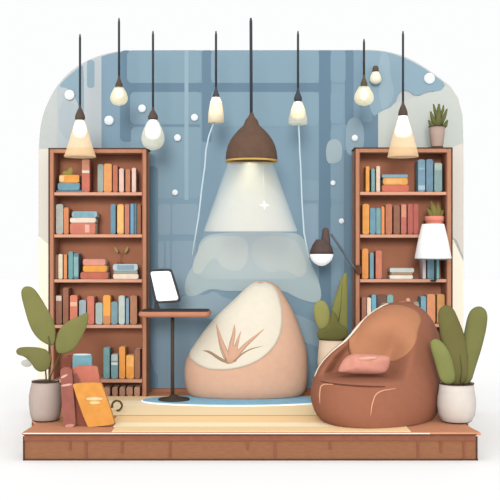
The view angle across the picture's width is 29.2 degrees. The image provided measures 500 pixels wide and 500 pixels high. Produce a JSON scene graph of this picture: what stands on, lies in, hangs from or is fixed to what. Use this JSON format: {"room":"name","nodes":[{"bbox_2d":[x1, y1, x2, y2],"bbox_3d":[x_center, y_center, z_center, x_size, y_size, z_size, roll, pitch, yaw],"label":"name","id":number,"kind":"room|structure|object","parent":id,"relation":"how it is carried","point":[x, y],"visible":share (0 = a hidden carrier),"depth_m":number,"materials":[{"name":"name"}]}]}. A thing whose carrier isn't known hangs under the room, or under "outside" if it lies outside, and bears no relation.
{"room":"library","nodes":[
{"label":"library","id":0,"kind":"room"},
{"bbox_2d":[73,34,86,137],"bbox_3d":[-1.442,-1.310,8.140,0.271,1.043,0.271,0,0,0],"label":"pendant light","id":1,"kind":"object","parent":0,"point":[79,129],"visible":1,"depth_m":8.12,"materials":[{"name":"glass"}]},
{"bbox_2d":[75,105,84,119],"bbox_3d":[-1.442,-1.164,8.140,0.085,0.131,0.085,0,0,0],"label":"socket","id":2,"kind":"object","parent":1,"relation":"attached to","point":[79,115],"depth_m":8.11,"materials":[{"name":"paint"}]},
{"bbox_2d":[110,18,127,105],"bbox_3d":[-1.119,-1.607,8.200,0.149,0.750,0.149,0,0,0],"label":"pendant light","id":3,"kind":"object","parent":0,"point":[119,97],"visible":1,"depth_m":8.17,"materials":[{"name":"glass"}]},
{"bbox_2d":[145,31,160,138],"bbox_3d":[-0.829,-1.360,8.200,0.196,1.021,0.196,0,0,0],"label":"pendant light","id":4,"kind":"object","parent":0,"point":[152,131],"visible":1,"depth_m":8.17,"materials":[{"name":"glass"}]},
{"bbox_2d":[148,107,157,119],"bbox_3d":[-0.829,-1.166,8.200,0.085,0.111,0.085,0,0,0],"label":"socket","id":5,"kind":"object","parent":4,"relation":"attached to","point":[152,115],"depth_m":8.17,"materials":[{"name":"paint"}]},
{"bbox_2d":[192,31,223,254],"bbox_3d":[-0.361,-0.913,8.200,0.278,1.914,0.137,0,0,0],"label":"pendant light","id":6,"kind":"object","parent":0,"point":[215,114],"visible":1,"depth_m":8.19,"materials":[{"name":"glass"}]},
{"bbox_2d":[0,281,499,499],"bbox_3d":[0.000,1.539,23.500,60.000,0.100,46.600,0,0,0],"label":"ground","id":7,"kind":"structure","parent":0,"point":[20,479],"depth_m":6.48,"materials":[{"name":"white paint"}]},
{"bbox_2d":[38,50,463,378],"bbox_3d":[0.009,-0.115,8.806,3.874,3.421,0.129,0,0,0],"label":"wall","id":8,"kind":"structure","parent":0,"point":[58,119],"depth_m":8.74,"materials":[{"name":"paint"}]},
{"bbox_2d":[150,388,310,391],"bbox_3d":[-0.064,1.274,8.729,2.461,0.030,0.038,0,0,0],"label":"baseboard","id":9,"kind":"structure","parent":8,"relation":"attached to","point":[151,389],"depth_m":8.71,"materials":[{"name":"paint"}]},
{"bbox_2d":[101,50,377,387],"bbox_3d":[-0.093,-0.263,8.746,2.520,3.114,0.009,0,0,0],"label":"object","id":10,"kind":"structure","parent":8,"relation":"in","point":[239,244],"depth_m":8.75,"materials":[{"name":"blue paint"}]},
{"bbox_2d":[370,66,380,83],"bbox_3d":[1.136,-1.581,8.685,0.104,0.166,0.104,0,0,-38],"label":"lamp","id":11,"kind":"object","parent":10,"relation":"attached to","point":[375,78],"visible":1,"depth_m":8.65,"materials":[{"name":"glass"}]},
{"bbox_2d":[22,392,480,458],"bbox_3d":[0.000,1.387,7.850,3.920,0.204,2.140,0,0,0],"label":"floor","id":12,"kind":"structure","parent":0,"point":[33,449],"depth_m":6.80,"materials":[{"name":"paint"}]},
{"bbox_2d":[16,286,88,421],"bbox_3d":[-1.486,0.781,7.260,0.540,1.016,0.245,0,0,0],"label":"potted plant","id":13,"kind":"object","parent":12,"relation":"on","point":[45,399],"visible":1,"depth_m":7.22,"materials":[{"name":"plant"}]},
{"bbox_2d":[62,355,72,367],"bbox_3d":[-1.376,1.040,7.225,0.080,0.497,0.030,0,0,0],"label":"book","id":14,"kind":"object","parent":12,"relation":"on","point":[67,361],"visible":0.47,"depth_m":7.21,"materials":[{"name":"paper"}]},
{"bbox_2d":[60,367,75,426],"bbox_3d":[-1.332,1.078,7.035,0.120,0.434,0.085,0,0,0],"label":"book","id":15,"kind":"object","parent":12,"relation":"on","point":[67,389],"visible":1,"depth_m":7.02,"materials":[{"name":"paper"}]},
{"bbox_2d":[74,373,86,425],"bbox_3d":[-1.227,1.101,7.078,0.148,0.375,0.075,0,0,0],"label":"book","id":16,"kind":"object","parent":12,"relation":"on","point":[80,419],"visible":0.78,"depth_m":7.05,"materials":[{"name":"paper"}]},
{"bbox_2d":[73,354,92,383],"bbox_3d":[-1.254,1.031,7.191,0.146,0.514,0.038,0,0,0],"label":"book","id":17,"kind":"object","parent":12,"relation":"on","point":[78,359],"visible":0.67,"depth_m":7.17,"materials":[{"name":"paper"}]},
{"bbox_2d":[72,366,100,382],"bbox_3d":[-1.194,1.075,7.118,0.259,0.426,0.086,0,0,0],"label":"book","id":18,"kind":"object","parent":12,"relation":"on","point":[85,373],"visible":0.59,"depth_m":7.12,"materials":[{"name":"paper"}]},
{"bbox_2d":[73,382,114,426],"bbox_3d":[-1.142,1.130,7.024,0.308,0.316,0.078,0,0,0],"label":"book","id":19,"kind":"object","parent":12,"relation":"on","point":[92,398],"visible":1,"depth_m":7.00,"materials":[{"name":"paper"}]},
{"bbox_2d":[48,148,150,396],"bbox_3d":[-1.333,0.197,8.548,0.870,2.185,0.264,0,0,0],"label":"bookcase","id":20,"kind":"object","parent":12,"relation":"on","point":[95,338],"visible":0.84,"depth_m":8.67,"materials":[{"name":"paint"}]},
{"bbox_2d":[56,295,62,324],"bbox_3d":[-1.685,0.527,8.529,0.055,0.261,0.152,0,0,0],"label":"book","id":21,"kind":"object","parent":20,"relation":"on","point":[59,298],"visible":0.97,"depth_m":8.46,"materials":[{"name":"paper"}]},
{"bbox_2d":[56,204,65,233],"bbox_3d":[-1.678,-0.272,8.530,0.065,0.267,0.150,0,0,0],"label":"book","id":22,"kind":"object","parent":20,"relation":"on","point":[59,207],"visible":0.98,"depth_m":8.46,"materials":[{"name":"paper"}]},
{"bbox_2d":[58,254,63,278],"bbox_3d":[-1.670,0.146,8.530,0.039,0.221,0.150,0,0,0],"label":"book","id":23,"kind":"object","parent":20,"relation":"on","point":[60,256],"visible":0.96,"depth_m":8.46,"materials":[{"name":"paper"}]},
{"bbox_2d":[63,287,71,323],"bbox_3d":[-1.624,0.494,8.530,0.050,0.327,0.150,0,0,0],"label":"book","id":24,"kind":"object","parent":20,"relation":"on","point":[67,292],"visible":0.68,"depth_m":8.46,"materials":[{"name":"paper"}]},
{"bbox_2d":[64,207,71,233],"bbox_3d":[-1.620,-0.257,8.530,0.044,0.238,0.150,0,0,0],"label":"book","id":25,"kind":"object","parent":20,"relation":"on","point":[67,211],"visible":0.98,"depth_m":8.46,"materials":[{"name":"paper"}]},
{"bbox_2d":[56,190,83,191],"bbox_3d":[-1.584,-0.516,8.525,0.246,0.018,0.150,0,0,0],"label":"book","id":26,"kind":"object","parent":20,"relation":"on","point":[56,190],"visible":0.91,"depth_m":8.45,"materials":[{"name":"paper"}]},
{"bbox_2d":[58,183,81,189],"bbox_3d":[-1.597,-0.559,8.525,0.194,0.066,0.150,0,0,0],"label":"book","id":27,"kind":"object","parent":26,"relation":"on","point":[61,186],"visible":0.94,"depth_m":8.45,"materials":[{"name":"paper"}]},
{"bbox_2d":[59,175,81,183],"bbox_3d":[-1.592,-0.627,8.524,0.178,0.070,0.152,0,0,0],"label":"book","id":28,"kind":"object","parent":27,"relation":"on","point":[62,178],"visible":0.99,"depth_m":8.45,"materials":[{"name":"paper"}]},
{"bbox_2d":[68,251,75,278],"bbox_3d":[-1.580,0.134,8.530,0.041,0.244,0.150,0,0,0],"label":"book","id":29,"kind":"object","parent":20,"relation":"on","point":[70,254],"visible":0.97,"depth_m":8.46,"materials":[{"name":"paper"}]},
{"bbox_2d":[70,295,79,319],"bbox_3d":[-1.554,0.527,8.529,0.067,0.261,0.152,0,0,0],"label":"book","id":30,"kind":"object","parent":20,"relation":"on","point":[74,299],"visible":0.82,"depth_m":8.46,"materials":[{"name":"paper"}]},
{"bbox_2d":[73,253,81,278],"bbox_3d":[-1.532,0.141,8.529,0.046,0.232,0.152,0,0,0],"label":"book","id":31,"kind":"object","parent":20,"relation":"on","point":[77,257],"visible":1,"depth_m":8.46,"materials":[{"name":"paper"}]},
{"bbox_2d":[79,300,86,315],"bbox_3d":[-1.475,0.549,8.530,0.062,0.217,0.150,0,0,0],"label":"book","id":32,"kind":"object","parent":20,"relation":"on","point":[82,303],"visible":0.52,"depth_m":8.46,"materials":[{"name":"paper"}]},
{"bbox_2d":[70,223,97,233],"bbox_3d":[-1.474,-0.189,8.524,0.225,0.101,0.152,0,0,0],"label":"book","id":33,"kind":"object","parent":20,"relation":"on","point":[75,228],"visible":0.96,"depth_m":8.45,"materials":[{"name":"paper"}]},
{"bbox_2d":[70,218,97,222],"bbox_3d":[-1.472,-0.262,8.525,0.229,0.044,0.150,0,0,0],"label":"book","id":34,"kind":"object","parent":33,"relation":"on","point":[72,220],"visible":0.99,"depth_m":8.45,"materials":[{"name":"paper"}]},
{"bbox_2d":[72,211,98,217],"bbox_3d":[-1.458,-0.312,8.524,0.223,0.055,0.152,0,0,0],"label":"book","id":35,"kind":"object","parent":34,"relation":"on","point":[75,214],"visible":0.99,"depth_m":8.45,"materials":[{"name":"paper"}]},
{"bbox_2d":[82,159,91,191],"bbox_3d":[-1.447,-0.654,8.529,0.070,0.294,0.152,0,0,0],"label":"book","id":36,"kind":"object","parent":20,"relation":"on","point":[86,163],"visible":0.97,"depth_m":8.46,"materials":[{"name":"paper"}]},
{"bbox_2d":[87,296,96,324],"bbox_3d":[-1.404,0.531,8.530,0.063,0.252,0.150,0,0,0],"label":"book","id":37,"kind":"object","parent":20,"relation":"on","point":[91,300],"visible":0.92,"depth_m":8.46,"materials":[{"name":"paper"}]},
{"bbox_2d":[80,272,109,278],"bbox_3d":[-1.372,0.226,8.525,0.244,0.062,0.150,0,0,0],"label":"book","id":38,"kind":"object","parent":20,"relation":"on","point":[84,275],"visible":0.98,"depth_m":8.45,"materials":[{"name":"paper"}]},
{"bbox_2d":[83,265,108,271],"bbox_3d":[-1.365,0.165,8.525,0.213,0.058,0.150,0,0,0],"label":"book","id":39,"kind":"object","parent":38,"relation":"on","point":[86,268],"visible":1,"depth_m":8.45,"materials":[{"name":"paper"}]},
{"bbox_2d":[83,259,107,264],"bbox_3d":[-1.372,0.107,8.525,0.200,0.056,0.150,0,0,0],"label":"book","id":40,"kind":"object","parent":39,"relation":"on","point":[85,261],"visible":0.98,"depth_m":8.45,"materials":[{"name":"paper"}]},
{"bbox_2d":[95,302,102,324],"bbox_3d":[-1.330,0.560,8.530,0.063,0.194,0.150,0,0,0],"label":"book","id":41,"kind":"object","parent":20,"relation":"on","point":[99,306],"visible":0.96,"depth_m":8.46,"materials":[{"name":"paper"}]},
{"bbox_2d":[98,164,103,191],"bbox_3d":[-1.317,-0.632,8.530,0.052,0.250,0.150,0,0,0],"label":"book","id":42,"kind":"object","parent":20,"relation":"on","point":[100,166],"visible":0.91,"depth_m":8.46,"materials":[{"name":"paper"}]},
{"bbox_2d":[103,347,111,378],"bbox_3d":[-1.264,0.998,8.530,0.055,0.276,0.150,0,0,0],"label":"book","id":43,"kind":"object","parent":20,"relation":"on","point":[107,351],"visible":0.98,"depth_m":8.46,"materials":[{"name":"paper"}]},
{"bbox_2d":[103,295,112,324],"bbox_3d":[-1.262,0.527,8.529,0.066,0.261,0.152,0,0,0],"label":"book","id":44,"kind":"object","parent":20,"relation":"on","point":[107,299],"visible":0.99,"depth_m":8.46,"materials":[{"name":"paper"}]},
{"bbox_2d":[104,164,112,191],"bbox_3d":[-1.253,-0.635,8.530,0.072,0.254,0.150,0,0,0],"label":"book","id":45,"kind":"object","parent":20,"relation":"on","point":[108,168],"visible":0.93,"depth_m":8.46,"materials":[{"name":"paper"}]},
{"bbox_2d":[111,204,117,233],"bbox_3d":[-1.206,-0.272,8.530,0.045,0.267,0.150,0,0,0],"label":"book","id":46,"kind":"object","parent":20,"relation":"on","point":[113,206],"visible":0.94,"depth_m":8.46,"materials":[{"name":"paper"}]},
{"bbox_2d":[111,353,118,378],"bbox_3d":[-1.193,1.026,8.529,0.062,0.219,0.152,0,0,0],"label":"book","id":47,"kind":"object","parent":20,"relation":"on","point":[115,356],"visible":0.98,"depth_m":8.46,"materials":[{"name":"paper"}]},
{"bbox_2d":[111,301,118,324],"bbox_3d":[-1.195,0.556,8.530,0.059,0.203,0.150,0,0,0],"label":"book","id":48,"kind":"object","parent":20,"relation":"on","point":[114,305],"visible":0.96,"depth_m":8.46,"materials":[{"name":"paper"}]},
{"bbox_2d":[113,165,119,191],"bbox_3d":[-1.188,-0.628,8.530,0.043,0.241,0.150,0,0,0],"label":"book","id":49,"kind":"object","parent":20,"relation":"on","point":[116,168],"visible":0.94,"depth_m":8.46,"materials":[{"name":"paper"}]},
{"bbox_2d":[117,204,124,233],"bbox_3d":[-1.141,-0.272,8.529,0.060,0.267,0.152,0,0,0],"label":"book","id":50,"kind":"object","parent":20,"relation":"on","point":[120,207],"visible":0.99,"depth_m":8.45,"materials":[{"name":"paper"}]},
{"bbox_2d":[119,168,125,191],"bbox_3d":[-1.133,-0.614,8.530,0.042,0.212,0.150,0,0,0],"label":"book","id":51,"kind":"object","parent":20,"relation":"on","point":[121,170],"visible":0.91,"depth_m":8.46,"materials":[{"name":"paper"}]},
{"bbox_2d":[119,346,126,378],"bbox_3d":[-1.127,0.993,8.530,0.055,0.285,0.150,0,0,0],"label":"book","id":52,"kind":"object","parent":20,"relation":"on","point":[122,349],"visible":0.98,"depth_m":8.46,"materials":[{"name":"paper"}]},
{"bbox_2d":[119,295,126,324],"bbox_3d":[-1.130,0.529,8.530,0.056,0.257,0.150,0,0,0],"label":"book","id":53,"kind":"object","parent":20,"relation":"on","point":[122,298],"visible":0.97,"depth_m":8.46,"materials":[{"name":"paper"}]},
{"bbox_2d":[113,274,138,278],"bbox_3d":[-1.094,0.234,8.500,0.224,0.046,0.100,0,0,0],"label":"book","id":54,"kind":"object","parent":20,"relation":"on","point":[115,276],"visible":0.98,"depth_m":8.45,"materials":[{"name":"paper"}]},
{"bbox_2d":[114,271,138,273],"bbox_3d":[-1.095,0.197,8.500,0.212,0.026,0.100,0,0,0],"label":"book","id":55,"kind":"object","parent":54,"relation":"on","point":[115,272],"visible":0.98,"depth_m":8.45,"materials":[{"name":"paper"}]},
{"bbox_2d":[113,264,138,270],"bbox_3d":[-1.098,0.154,8.499,0.220,0.059,0.102,0,0,0],"label":"book","id":56,"kind":"object","parent":55,"relation":"on","point":[116,267],"visible":1,"depth_m":8.45,"materials":[{"name":"paper"}]},
{"bbox_2d":[125,204,129,233],"bbox_3d":[-1.083,-0.272,8.530,0.042,0.267,0.150,0,0,0],"label":"book","id":57,"kind":"object","parent":20,"relation":"on","point":[127,206],"visible":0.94,"depth_m":8.46,"materials":[{"name":"paper"}]},
{"bbox_2d":[125,169,131,191],"bbox_3d":[-1.076,-0.610,8.530,0.042,0.206,0.150,0,0,0],"label":"book","id":58,"kind":"object","parent":20,"relation":"on","point":[128,173],"visible":0.92,"depth_m":8.46,"materials":[{"name":"paper"}]},
{"bbox_2d":[126,354,133,378],"bbox_3d":[-1.057,1.029,8.529,0.070,0.212,0.152,0,0,0],"label":"book","id":59,"kind":"object","parent":20,"relation":"on","point":[130,357],"visible":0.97,"depth_m":8.46,"materials":[{"name":"paper"}]},
{"bbox_2d":[130,204,133,233],"bbox_3d":[-1.039,-0.273,8.530,0.031,0.270,0.150,0,0,0],"label":"book","id":60,"kind":"object","parent":20,"relation":"on","point":[131,205],"visible":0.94,"depth_m":8.46,"materials":[{"name":"paper"}]},
{"bbox_2d":[130,295,138,324],"bbox_3d":[-1.026,0.528,8.530,0.062,0.258,0.150,0,0,0],"label":"book","id":61,"kind":"object","parent":20,"relation":"on","point":[134,299],"visible":1,"depth_m":8.46,"materials":[{"name":"paper"}]},
{"bbox_2d":[132,168,137,191],"bbox_3d":[-1.023,-0.616,8.530,0.038,0.217,0.150,0,0,0],"label":"book","id":62,"kind":"object","parent":20,"relation":"on","point":[134,170],"visible":0.94,"depth_m":8.46,"materials":[{"name":"paper"}]},
{"bbox_2d":[134,348,141,378],"bbox_3d":[-0.993,1.004,8.530,0.051,0.263,0.150,0,0,0],"label":"book","id":63,"kind":"object","parent":20,"relation":"on","point":[138,351],"visible":0.99,"depth_m":8.46,"materials":[{"name":"paper"}]},
{"bbox_2d":[137,204,141,233],"bbox_3d":[-0.978,-0.272,8.530,0.035,0.267,0.150,0,0,0],"label":"book","id":64,"kind":"object","parent":20,"relation":"on","point":[139,206],"visible":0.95,"depth_m":8.46,"materials":[{"name":"paper"}]},
{"bbox_2d":[141,395,311,405],"bbox_3d":[-0.128,1.280,8.170,1.600,0.010,0.570,0,0,0],"label":"rug","id":65,"kind":"object","parent":12,"relation":"on","point":[300,400],"visible":0.56,"depth_m":8.03,"materials":[{"name":"blue fabric"}]},
{"bbox_2d":[139,309,210,401],"bbox_3d":[-0.633,0.892,8.170,0.600,0.766,0.380,0,0,0],"label":"side table","id":66,"kind":"object","parent":65,"relation":"on","point":[172,313],"visible":1,"depth_m":8.08,"materials":[{"name":"paint"}]},
{"bbox_2d":[149,269,180,309],"bbox_3d":[-0.726,0.335,8.185,0.272,0.352,0.090,0,0,0],"label":"tablet","id":67,"kind":"object","parent":66,"relation":"on","point":[164,287],"visible":1,"depth_m":8.16,"materials":[{"name":"grey paint"}]},
{"bbox_2d":[184,281,307,398],"bbox_3d":[-0.033,0.776,8.447,1.091,0.997,0.572,0,0,0],"label":"bean bag","id":68,"kind":"object","parent":65,"relation":"on","point":[255,347],"visible":1,"depth_m":8.27,"materials":[{"name":"fabric"}]},
{"bbox_2d":[23,433,477,460],"bbox_3d":[0.003,1.391,6.788,3.218,0.197,0.028,0,0,0],"label":"trim","id":69,"kind":"structure","parent":12,"relation":"attached to","point":[69,437],"depth_m":6.79,"materials":[{"name":"brown paint"}]},
{"bbox_2d":[313,273,347,365],"bbox_3d":[0.732,0.736,8.220,0.308,1.080,0.308,0,0,30],"label":"potted plant","id":70,"kind":"object","parent":12,"relation":"on","point":[333,328],"visible":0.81,"depth_m":8.16,"materials":[{"name":"plant"}]},
{"bbox_2d":[311,298,440,428],"bbox_3d":[1.002,0.841,7.466,1.074,0.888,1.145,0,0,0],"label":"bean bag chair","id":71,"kind":"object","parent":12,"relation":"on","point":[406,394],"visible":0.94,"depth_m":7.20,"materials":[{"name":"leather"}]},
{"bbox_2d":[338,354,389,373],"bbox_3d":[0.856,0.854,7.200,0.392,0.156,0.148,0,0,0],"label":"pillow","id":72,"kind":"object","parent":71,"relation":"on","point":[353,363],"visible":1,"depth_m":7.15,"materials":[{"name":"fabric"}]},
{"bbox_2d":[349,305,420,361],"bbox_3d":[1.058,0.654,7.509,0.543,0.436,0.360,0,0,17],"label":"backrest","id":73,"kind":"object","parent":71,"relation":"on","point":[393,331],"depth_m":7.43,"materials":[{"name":"leather"}]},
{"bbox_2d":[351,147,452,341],"bbox_3d":[1.346,0.195,8.548,0.861,2.189,0.264,0,0,0],"label":"bookcase","id":74,"kind":"object","parent":12,"relation":"on","point":[398,251],"visible":0.46,"depth_m":8.67,"materials":[{"name":"paint"}]},
{"bbox_2d":[310,228,361,273],"bbox_3d":[0.745,0.009,8.306,0.459,0.405,0.219,0,0,0],"label":"lamp","id":75,"kind":"object","parent":74,"relation":"attached to","point":[321,252],"visible":1,"depth_m":8.25,"materials":[{"name":"metal"}]},
{"bbox_2d":[360,297,365,320],"bbox_3d":[1.005,0.531,8.530,0.042,0.235,0.150,0,0,0],"label":"book","id":76,"kind":"object","parent":74,"relation":"on","point":[362,299],"visible":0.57,"depth_m":8.46,"materials":[{"name":"paper"}]},
{"bbox_2d":[360,249,367,278],"bbox_3d":[1.015,0.121,8.530,0.057,0.269,0.150,0,0,0],"label":"book","id":77,"kind":"object","parent":74,"relation":"on","point":[363,252],"visible":1,"depth_m":8.46,"materials":[{"name":"paper"}]},
{"bbox_2d":[361,204,368,234],"bbox_3d":[1.021,-0.272,8.530,0.061,0.270,0.150,0,0,0],"label":"book","id":78,"kind":"object","parent":74,"relation":"on","point":[365,207],"visible":1,"depth_m":8.46,"materials":[{"name":"paper"}]},
{"bbox_2d":[364,166,368,191],"bbox_3d":[1.036,-0.625,8.530,0.033,0.229,0.150,0,0,0],"label":"book","id":79,"kind":"object","parent":74,"relation":"on","point":[366,169],"visible":0.96,"depth_m":8.46,"materials":[{"name":"paper"}]},
{"bbox_2d":[368,253,373,278],"bbox_3d":[1.073,0.139,8.530,0.035,0.233,0.150,0,0,0],"label":"book","id":80,"kind":"object","parent":74,"relation":"on","point":[370,255],"visible":0.98,"depth_m":8.46,"materials":[{"name":"paper"}]},
{"bbox_2d":[369,169,374,191],"bbox_3d":[1.085,-0.614,8.530,0.033,0.207,0.150,0,0,0],"label":"book","id":81,"kind":"object","parent":74,"relation":"on","point":[372,171],"visible":0.97,"depth_m":8.46,"materials":[{"name":"paper"}]},
{"bbox_2d":[369,208,375,234],"bbox_3d":[1.082,-0.254,8.530,0.051,0.235,0.150,0,0,0],"label":"book","id":82,"kind":"object","parent":74,"relation":"on","point":[372,211],"visible":0.97,"depth_m":8.46,"materials":[{"name":"paper"}]},
{"bbox_2d":[374,166,379,191],"bbox_3d":[1.129,-0.625,8.530,0.035,0.229,0.150,0,0,0],"label":"book","id":83,"kind":"object","parent":74,"relation":"on","point":[377,168],"visible":0.94,"depth_m":8.46,"materials":[{"name":"paper"}]},
{"bbox_2d":[374,250,381,278],"bbox_3d":[1.135,0.130,8.530,0.056,0.252,0.150,0,0,0],"label":"book","id":84,"kind":"object","parent":74,"relation":"on","point":[377,254],"visible":0.98,"depth_m":8.46,"materials":[{"name":"paper"}]},
{"bbox_2d":[376,208,380,234],"bbox_3d":[1.132,-0.254,8.530,0.042,0.235,0.150,0,0,0],"label":"book","id":85,"kind":"object","parent":74,"relation":"on","point":[378,210],"visible":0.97,"depth_m":8.46,"materials":[{"name":"paper"}]},
{"bbox_2d":[380,206,384,234],"bbox_3d":[1.171,-0.260,8.530,0.028,0.248,0.150,0,0,0],"label":"book","id":86,"kind":"object","parent":74,"relation":"on","point":[382,208],"visible":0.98,"depth_m":8.46,"materials":[{"name":"paper"}]},
{"bbox_2d":[384,204,391,234],"bbox_3d":[1.223,-0.271,8.530,0.058,0.270,0.150,0,0,0],"label":"book","id":87,"kind":"object","parent":74,"relation":"on","point":[388,207],"visible":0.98,"depth_m":8.46,"materials":[{"name":"paper"}]},
{"bbox_2d":[380,185,408,191],"bbox_3d":[1.281,-0.542,8.525,0.238,0.062,0.150,0,0,0],"label":"book","id":88,"kind":"object","parent":74,"relation":"on","point":[384,188],"visible":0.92,"depth_m":8.45,"materials":[{"name":"paper"}]},
{"bbox_2d":[381,178,407,184],"bbox_3d":[1.281,-0.604,8.524,0.220,0.062,0.152,0,0,0],"label":"book","id":89,"kind":"object","parent":88,"relation":"on","point":[385,181],"visible":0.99,"depth_m":8.45,"materials":[{"name":"paper"}]},
{"bbox_2d":[380,174,407,178],"bbox_3d":[1.276,-0.650,8.525,0.229,0.030,0.150,0,0,0],"label":"book","id":90,"kind":"object","parent":89,"relation":"on","point":[383,175],"visible":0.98,"depth_m":8.45,"materials":[{"name":"paper"}]},
{"bbox_2d":[392,205,399,234],"bbox_3d":[1.293,-0.266,8.530,0.056,0.260,0.150,0,0,0],"label":"book","id":91,"kind":"object","parent":74,"relation":"on","point":[396,208],"visible":0.96,"depth_m":8.46,"materials":[{"name":"paper"}]},
{"bbox_2d":[399,204,406,234],"bbox_3d":[1.355,-0.271,8.529,0.049,0.270,0.152,0,0,0],"label":"book","id":92,"kind":"object","parent":74,"relation":"on","point":[403,208],"visible":1,"depth_m":8.46,"materials":[{"name":"paper"}]},
{"bbox_2d":[406,204,412,234],"bbox_3d":[1.412,-0.271,8.530,0.047,0.270,0.150,0,0,0],"label":"book","id":93,"kind":"object","parent":74,"relation":"on","point":[409,206],"visible":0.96,"depth_m":8.46,"materials":[{"name":"paper"}]},
{"bbox_2d":[413,204,418,234],"bbox_3d":[1.462,-0.271,8.530,0.047,0.270,0.150,0,0,0],"label":"book","id":94,"kind":"object","parent":74,"relation":"on","point":[415,206],"visible":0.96,"depth_m":8.46,"materials":[{"name":"paper"}]},
{"bbox_2d":[415,159,424,191],"bbox_3d":[1.512,-0.655,8.529,0.064,0.288,0.152,0,0,0],"label":"book","id":95,"kind":"object","parent":74,"relation":"on","point":[420,164],"visible":1,"depth_m":8.46,"materials":[{"name":"paper"}]},
{"bbox_2d":[420,260,425,278],"bbox_3d":[1.535,0.165,8.530,0.030,0.181,0.150,0,0,0],"label":"book","id":96,"kind":"object","parent":74,"relation":"on","point":[422,262],"visible":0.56,"depth_m":8.46,"materials":[{"name":"paper"}]},
{"bbox_2d":[424,159,432,191],"bbox_3d":[1.583,-0.656,8.530,0.062,0.290,0.150,0,0,0],"label":"book","id":97,"kind":"object","parent":74,"relation":"on","point":[429,162],"visible":0.95,"depth_m":8.46,"materials":[{"name":"paper"}]},
{"bbox_2d":[424,294,434,322],"bbox_3d":[1.596,0.518,8.530,0.074,0.261,0.150,0,0,0],"label":"book","id":98,"kind":"object","parent":74,"relation":"on","point":[430,298],"visible":0.66,"depth_m":8.46,"materials":[{"name":"paper"}]},
{"bbox_2d":[426,260,433,278],"bbox_3d":[1.599,0.150,8.530,0.072,0.212,0.150,0,0,0],"label":"book","id":99,"kind":"object","parent":74,"relation":"on","point":[429,263],"visible":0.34,"depth_m":8.46,"materials":[{"name":"paper"}]},
{"bbox_2d":[415,224,451,281],"bbox_3d":[1.572,0.026,8.255,0.314,0.498,0.333,0,0,0],"label":"lamp","id":100,"kind":"object","parent":74,"relation":"attached to","point":[433,244],"visible":1,"depth_m":8.14,"materials":[{"name":"white fabric"}]},
{"bbox_2d":[424,201,443,223],"bbox_3d":[1.630,-0.286,8.490,0.173,0.298,0.173,0,0,0],"label":"potted plant","id":101,"kind":"object","parent":74,"relation":"on","point":[435,214],"visible":0.77,"depth_m":8.46,"materials":[{"name":"plant"}]},
{"bbox_2d":[432,163,441,191],"bbox_3d":[1.658,-0.640,8.529,0.070,0.259,0.152,0,0,0],"label":"book","id":102,"kind":"object","parent":74,"relation":"on","point":[437,167],"visible":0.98,"depth_m":8.46,"materials":[{"name":"paper"}]},
{"bbox_2d":[428,104,447,146],"bbox_3d":[1.656,-1.097,8.500,0.149,0.393,0.149,0,0,-45],"label":"potted cactus","id":103,"kind":"object","parent":74,"relation":"on","point":[436,126],"visible":0.89,"depth_m":8.47,"materials":[{"name":"plant"}]},
{"bbox_2d":[429,126,444,145],"bbox_3d":[1.656,-0.997,8.500,0.142,0.191,0.142,0,0,0],"label":"pot","id":104,"kind":"object","parent":103,"relation":"attached to","point":[436,133],"depth_m":8.45,"materials":[{"name":"ceramic"}]},
{"bbox_2d":[434,294,444,322],"bbox_3d":[1.681,0.518,8.530,0.069,0.261,0.150,0,0,0],"label":"book","id":105,"kind":"object","parent":74,"relation":"on","point":[439,298],"visible":0.64,"depth_m":8.46,"materials":[{"name":"paper"}]},
{"bbox_2d":[430,305,486,423],"bbox_3d":[1.564,0.851,7.183,0.350,0.876,0.304,0,0,30],"label":"potted cactus","id":106,"kind":"object","parent":12,"relation":"on","point":[456,357],"visible":1,"depth_m":7.14,"materials":[{"name":"plant"}]},
{"bbox_2d":[437,382,475,422],"bbox_3d":[1.549,1.143,7.200,0.290,0.290,0.290,0,0,0],"label":"pot","id":107,"kind":"object","parent":106,"relation":"attached to","point":[456,401],"depth_m":7.09,"materials":[{"name":"ceramic"}]},
{"bbox_2d":[225,18,277,163],"bbox_3d":[0.012,-1.325,7.950,0.434,1.193,0.434,0,0,0],"label":"pendant light","id":108,"kind":"object","parent":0,"point":[251,144],"visible":1,"depth_m":7.83,"materials":[{"name":"paint"}]},
{"bbox_2d":[291,31,309,257],"bbox_3d":[0.410,-0.900,8.200,0.162,1.940,0.162,0,0,38],"label":"pendant light","id":109,"kind":"object","parent":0,"point":[297,110],"visible":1,"depth_m":8.19,"materials":[{"name":"glass"}]},
{"bbox_2d":[294,88,301,101],"bbox_3d":[0.410,-1.326,8.200,0.068,0.115,0.068,0,0,0],"label":"socket","id":110,"kind":"object","parent":109,"relation":"attached to","point":[298,98],"depth_m":8.18,"materials":[{"name":"paint"}]},
{"bbox_2d":[354,39,373,105],"bbox_3d":[0.974,-1.516,8.200,0.166,0.572,0.166,0,0,0],"label":"pendant light","id":111,"kind":"object","parent":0,"point":[364,96],"visible":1,"depth_m":8.15,"materials":[{"name":"glass"}]},
{"bbox_2d":[395,31,410,136],"bbox_3d":[1.297,-1.323,8.140,0.263,1.068,0.263,0,0,0],"label":"pendant light","id":112,"kind":"object","parent":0,"point":[402,129],"visible":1,"depth_m":8.11,"materials":[{"name":"glass"}]},
{"bbox_2d":[398,101,407,115],"bbox_3d":[1.297,-1.196,8.140,0.081,0.136,0.081,0,0,0],"label":"socket","id":113,"kind":"object","parent":112,"relation":"attached to","point":[402,111],"depth_m":8.11,"materials":[{"name":"paint"}]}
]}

